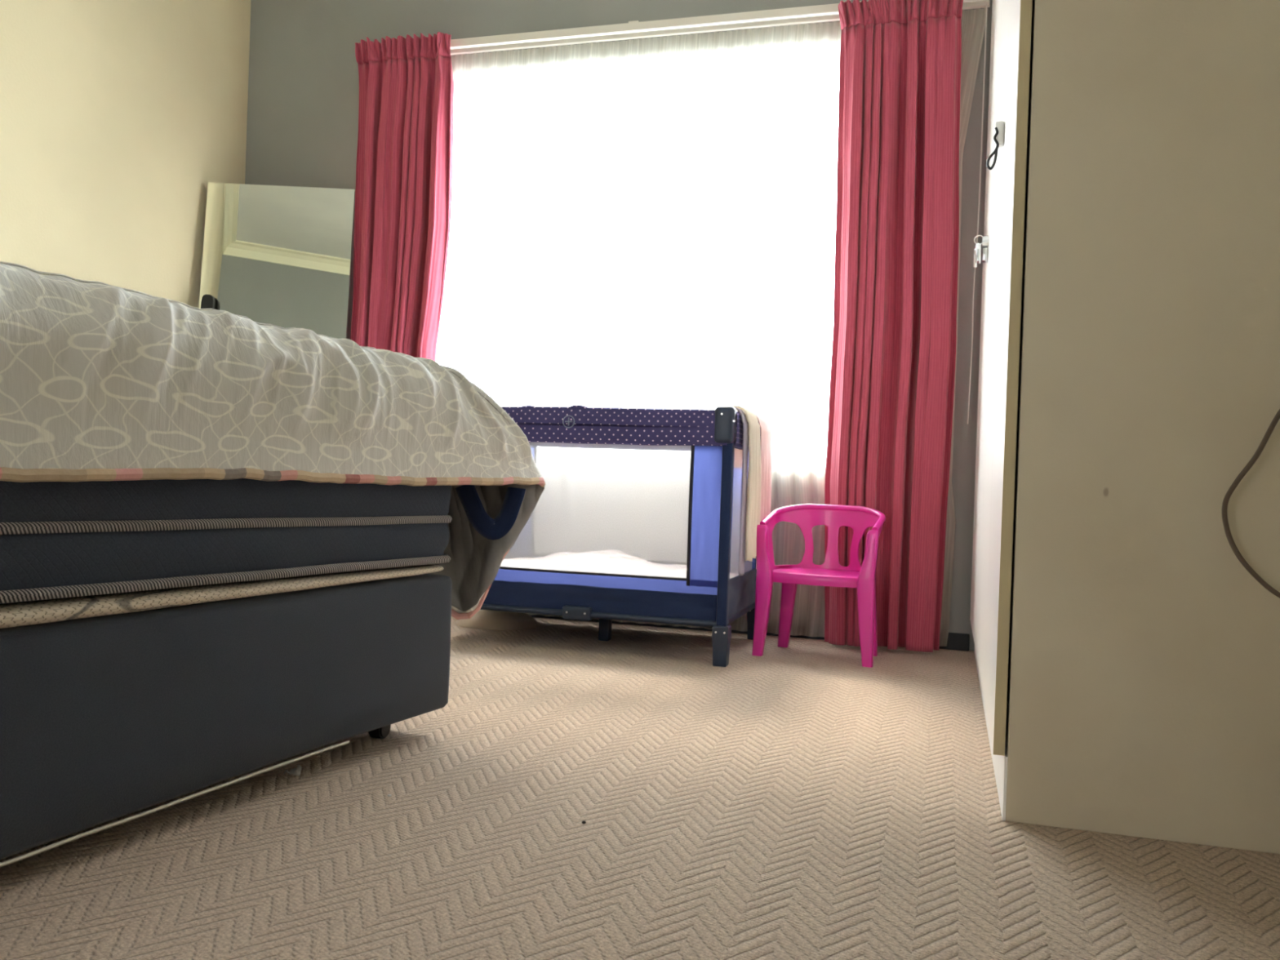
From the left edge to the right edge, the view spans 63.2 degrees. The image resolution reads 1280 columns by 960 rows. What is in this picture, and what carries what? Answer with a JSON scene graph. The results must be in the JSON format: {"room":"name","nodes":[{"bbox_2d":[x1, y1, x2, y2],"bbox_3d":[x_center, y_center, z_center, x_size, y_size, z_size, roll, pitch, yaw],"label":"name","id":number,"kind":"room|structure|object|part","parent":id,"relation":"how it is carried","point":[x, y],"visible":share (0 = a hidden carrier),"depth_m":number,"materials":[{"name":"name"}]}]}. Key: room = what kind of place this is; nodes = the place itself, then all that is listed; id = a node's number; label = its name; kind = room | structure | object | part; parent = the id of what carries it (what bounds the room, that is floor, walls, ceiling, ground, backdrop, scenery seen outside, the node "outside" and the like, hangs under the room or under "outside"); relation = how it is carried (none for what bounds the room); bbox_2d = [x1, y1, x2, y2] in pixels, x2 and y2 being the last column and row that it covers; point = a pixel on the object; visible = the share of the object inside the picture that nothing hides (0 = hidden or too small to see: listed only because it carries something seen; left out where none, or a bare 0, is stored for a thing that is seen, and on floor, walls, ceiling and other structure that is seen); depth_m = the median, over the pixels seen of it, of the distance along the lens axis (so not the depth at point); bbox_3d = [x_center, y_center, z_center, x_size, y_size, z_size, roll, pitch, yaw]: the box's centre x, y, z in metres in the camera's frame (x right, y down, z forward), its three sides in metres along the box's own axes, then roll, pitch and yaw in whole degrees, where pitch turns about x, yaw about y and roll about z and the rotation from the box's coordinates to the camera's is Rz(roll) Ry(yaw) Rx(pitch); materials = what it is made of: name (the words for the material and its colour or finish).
{"room":"bedroom","nodes":[
{"label":"bedroom","id":0,"kind":"room"},
{"bbox_2d":[0,0,250,307],"bbox_3d":[-2.525,-1.111,2.624,0.200,3.222,4.833,2,0,16],"label":"wall","id":1,"kind":"structure","parent":0,"point":[117,117],"depth_m":4.00,"materials":[{"name":"beige paint"}]},
{"bbox_2d":[244,0,992,650],"bbox_3d":[0.054,-1.027,4.231,3.840,3.222,0.291,2,0,16],"label":"wall","id":2,"kind":"structure","parent":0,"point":[303,100],"depth_m":4.38,"materials":[{"name":"grey paint"}]},
{"bbox_2d":[350,31,453,361],"bbox_3d":[-1.048,-0.665,4.251,0.449,2.366,0.253,2,0,16],"label":"curtain","id":3,"kind":"object","parent":2,"relation":"hanging from","point":[405,148],"visible":0.65,"depth_m":4.28,"materials":[{"name":"fabric"}]},
{"bbox_2d":[435,7,986,646],"bbox_3d":[-0.013,-0.598,4.161,2.583,2.337,0.026,2,0,16],"label":"curtain","id":4,"kind":"object","parent":2,"relation":"hanging from","point":[642,223],"visible":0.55,"depth_m":4.14,"materials":[{"name":"white fabric"}]},
{"bbox_3d":[0.066,-1.788,4.127,2.510,0.046,0.090,2,0,16],"label":"curtain rail","id":5,"kind":"part","parent":2,"relation":"part of","materials":[{"name":"white metal"}]},
{"bbox_2d":[530,615,969,650],"bbox_3d":[-0.326,0.541,4.269,3.200,0.062,0.014,2,0,16],"label":"baseboard","id":6,"kind":"structure","parent":2,"relation":"attached to","point":[959,642],"depth_m":3.98,"materials":[{"name":"black"}]},
{"bbox_2d":[824,0,963,652],"bbox_3d":[0.906,-0.574,3.763,0.463,2.361,0.089,2,0,16],"label":"curtain","id":7,"kind":"object","parent":2,"relation":"hanging from","point":[892,375],"visible":0.97,"depth_m":3.75,"materials":[{"name":"fabric"}]},
{"bbox_2d":[967,4,987,423],"bbox_3d":[1.222,-0.963,3.769,0.018,1.520,0.004,2,0,16],"label":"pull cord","id":8,"kind":"object","parent":2,"relation":"hanging from","point":[986,4],"visible":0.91,"depth_m":3.77,"materials":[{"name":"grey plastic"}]},
{"bbox_2d":[0,616,1279,959],"bbox_3d":[-0.844,0.615,1.388,4.240,0.100,6.233,2,0,16],"label":"floor","id":9,"kind":"structure","parent":0,"point":[802,800],"depth_m":1.68,"materials":[{"name":"carpet"}]},
{"bbox_2d":[200,294,214,309],"bbox_3d":[-1.830,-0.130,4.285,0.048,1.294,0.198,2,0,-3],"label":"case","id":10,"kind":"object","parent":9,"relation":"on","point":[207,300],"visible":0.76,"depth_m":4.35,"materials":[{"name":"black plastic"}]},
{"bbox_2d":[0,573,452,866],"bbox_3d":[-1.438,0.364,1.797,1.376,0.358,1.904,2,0,24],"label":"bed base","id":11,"kind":"object","parent":9,"relation":"on","point":[104,718],"visible":0.87,"depth_m":1.70,"materials":[{"name":"grey fabric"}]},
{"bbox_2d":[0,564,444,628],"bbox_3d":[-1.433,0.167,1.787,1.383,0.032,1.888,2,0,24],"label":"pad","id":12,"kind":"object","parent":11,"relation":"on","point":[42,611],"visible":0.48,"depth_m":1.66,"materials":[{"name":"beige fabric"}]},
{"bbox_2d":[0,478,451,604],"bbox_3d":[-1.424,-0.048,1.794,1.387,0.409,1.911,2,0,24],"label":"mattress","id":13,"kind":"object","parent":12,"relation":"on","point":[59,540],"visible":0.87,"depth_m":1.70,"materials":[{"name":"grey fabric"}]},
{"bbox_2d":[0,261,545,619],"bbox_3d":[-1.377,-0.009,1.917,1.516,0.629,2.303,2,0,24],"label":"duvet","id":14,"kind":"object","parent":13,"relation":"on","point":[100,381],"visible":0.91,"depth_m":1.72,"materials":[{"name":"grey fabric"}]},
{"bbox_2d":[199,182,355,339],"bbox_3d":[-1.564,-0.368,4.381,0.620,1.787,0.207,2,0,-3],"label":"mirror","id":15,"kind":"object","parent":9,"relation":"on","point":[274,255],"visible":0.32,"depth_m":4.43,"materials":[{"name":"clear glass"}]},
{"bbox_2d":[284,764,302,776],"bbox_3d":[-0.664,0.557,2.000,0.036,0.016,0.019,2,0,16],"label":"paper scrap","id":16,"kind":"object","parent":9,"relation":"on","point":[295,771],"visible":1,"depth_m":2.00,"materials":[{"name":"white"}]},
{"bbox_2d":[455,609,537,630],"bbox_3d":[-0.559,0.529,4.043,0.327,0.066,0.267,2,0,16],"label":"cloth","id":17,"kind":"object","parent":9,"relation":"on","point":[482,619],"visible":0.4,"depth_m":3.95,"materials":[{"name":"beige fabric"}]},
{"bbox_2d":[480,404,760,666],"bbox_3d":[-0.133,0.164,3.771,1.078,0.832,0.673,2,0,16],"label":"playpen","id":18,"kind":"object","parent":9,"relation":"on","point":[708,597],"visible":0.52,"depth_m":3.41,"materials":[{"name":"blue fabric"}]},
{"bbox_3d":[-0.539,0.160,4.208,0.034,0.639,0.034,2,0,16],"label":"post","id":19,"kind":"part","parent":18,"relation":"part of","materials":[{"name":"fabric"}]},
{"bbox_3d":[-0.035,-0.183,4.061,1.025,0.129,0.053,2,0,16],"label":"padded rail","id":20,"kind":"part","parent":18,"relation":"part of","materials":[{"name":"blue fabric"}]},
{"bbox_3d":[-0.206,-0.187,3.481,1.025,0.129,0.053,2,0,16],"label":"padded rail","id":21,"kind":"part","parent":18,"relation":"part of","materials":[{"name":"blue fabric"}]},
{"bbox_3d":[-0.143,0.462,3.774,1.047,0.048,0.627,2,0,16],"label":"under frame","id":22,"kind":"part","parent":18,"relation":"part of","materials":[{"name":"blue plastic"}]},
{"bbox_2d":[500,549,737,578],"bbox_3d":[-0.137,0.305,3.773,0.965,0.076,0.545,2,0,16],"label":"mattress","id":23,"kind":"object","parent":18,"relation":"on","point":[612,561],"visible":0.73,"depth_m":3.77,"materials":[{"name":"white fabric"}]},
{"bbox_3d":[0.273,0.192,3.338,0.034,0.639,0.034,2,0,16],"label":"post","id":24,"kind":"part","parent":18,"relation":"part of","materials":[{"name":"blue fabric"}]},
{"bbox_2d":[733,406,748,576],"bbox_3d":[0.303,0.037,3.406,0.089,0.550,0.074,2,0,16],"label":"cloth","id":25,"kind":"object","parent":18,"relation":"hanging from","point":[745,425],"visible":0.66,"depth_m":3.37,"materials":[{"name":"grey fabric"}]},
{"bbox_2d":[730,404,760,561],"bbox_3d":[0.335,0.012,3.503,0.117,0.515,0.236,2,0,16],"label":"blanket","id":26,"kind":"object","parent":18,"relation":"on","point":[753,512],"visible":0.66,"depth_m":3.45,"materials":[{"name":"beige fabric"}]},
{"bbox_3d":[0.371,-0.164,3.627,0.053,0.122,0.605,2,0,16],"label":"padded rail","id":27,"kind":"part","parent":18,"relation":"part of","materials":[{"name":"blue fabric"}]},
{"bbox_2d":[733,413,771,568],"bbox_3d":[0.410,0.039,3.761,0.105,0.555,0.246,2,0,16],"label":"blanket","id":28,"kind":"object","parent":18,"relation":"hanging from","point":[766,431],"visible":0.61,"depth_m":3.73,"materials":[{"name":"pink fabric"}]},
{"bbox_2d":[751,503,885,667],"bbox_3d":[0.637,0.348,3.614,0.412,0.520,0.305,2,0,23],"label":"chair","id":29,"kind":"object","parent":9,"relation":"on","point":[830,573],"visible":1,"depth_m":3.62,"materials":[{"name":"pink plastic"}]},
{"bbox_3d":[0.423,0.377,3.561,0.061,0.447,0.043,2,0,23],"label":"leg","id":30,"kind":"part","parent":29,"relation":"part of","materials":[{"name":"pink plastic"}]},
{"bbox_3d":[0.536,0.463,3.748,0.072,0.282,0.064,2,0,16],"label":"leg","id":31,"kind":"part","parent":29,"relation":"part of","materials":[{"name":"pink plastic"}]},
{"bbox_3d":[0.629,0.336,3.605,0.362,0.036,0.287,2,0,16],"label":"seat","id":32,"kind":"part","parent":29,"relation":"part of","materials":[{"name":"pink plastic"}]},
{"bbox_3d":[0.647,0.214,3.626,0.391,0.236,0.264,2,0,23],"label":"backrest","id":33,"kind":"part","parent":29,"relation":"part of","materials":[{"name":"pink plastic"}]},
{"bbox_3d":[0.747,0.389,3.425,0.063,0.447,0.044,2,0,16],"label":"leg","id":34,"kind":"part","parent":29,"relation":"part of","materials":[{"name":"pink plastic"}]},
{"bbox_3d":[0.796,0.473,3.638,0.077,0.282,0.059,2,0,16],"label":"leg","id":35,"kind":"part","parent":29,"relation":"part of","materials":[{"name":"pink plastic"}]},
{"bbox_2d":[969,0,1279,853],"bbox_3d":[1.257,-0.592,2.748,0.660,2.450,1.995,2,0,16],"label":"wardrobe","id":36,"kind":"object","parent":9,"relation":"on","point":[1127,660],"visible":0.98,"depth_m":1.82,"materials":[{"name":"white wood"}]},
{"bbox_2d":[973,235,983,267],"bbox_3d":[1.050,-0.710,3.225,0.031,0.093,0.067,2,0,16],"label":"bunch","id":37,"kind":"object","parent":36,"relation":"hanging from","point":[977,250],"visible":1,"depth_m":3.21,"materials":[{"name":"silver metal"}]},
{"bbox_3d":[1.184,-0.655,3.550,0.019,2.328,0.496,2,0,16],"label":"door","id":38,"kind":"part","parent":36,"relation":"part of","materials":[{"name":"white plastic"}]},
{"bbox_3d":[1.043,-0.658,3.071,0.019,2.328,0.496,2,0,16],"label":"door","id":39,"kind":"part","parent":36,"relation":"part of","materials":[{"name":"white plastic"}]},
{"bbox_2d":[986,127,999,169],"bbox_3d":[0.805,-0.756,2.373,0.026,0.098,0.012,2,0,16],"label":"loop","id":40,"kind":"object","parent":36,"relation":"hanging from","point":[994,153],"visible":1,"depth_m":2.37,"materials":[{"name":"black fabric"}]},
{"bbox_3d":[0.902,-0.661,2.593,0.019,2.328,0.496,2,0,16],"label":"door","id":41,"kind":"part","parent":36,"relation":"part of","materials":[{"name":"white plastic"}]},
{"bbox_3d":[0.825,-0.794,2.389,0.021,0.055,0.032,2,0,16],"label":"handle","id":42,"kind":"part","parent":36,"relation":"part of","materials":[{"name":"white plastic"}]},
{"bbox_3d":[0.761,-0.664,2.115,0.019,2.328,0.496,2,0,16],"label":"door","id":43,"kind":"part","parent":36,"relation":"part of","materials":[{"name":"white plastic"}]},
{"bbox_3d":[1.242,0.524,2.745,0.610,0.018,1.959,2,0,16],"label":"panel","id":44,"kind":"part","parent":36,"relation":"part of","materials":[{"name":"beige wood"}]},
{"bbox_3d":[1.557,-0.586,3.690,0.617,2.450,0.018,2,0,16],"label":"panel","id":45,"kind":"part","parent":36,"relation":"part of","materials":[{"name":"beige wood"}]},
{"bbox_3d":[1.185,-0.351,1.712,0.008,0.008,0.030,2,0,16],"label":"hook","id":46,"kind":"object","parent":36,"relation":"attached to","visible":0},
{"bbox_2d":[1222,408,1279,598],"bbox_3d":[1.107,-0.065,1.723,0.248,0.582,0.029,2,0,16],"label":"cord","id":47,"kind":"object","parent":46,"relation":"hanging from","point":[1224,505],"visible":1,"depth_m":1.74,"materials":[{"name":"black plastic"}]}
]}

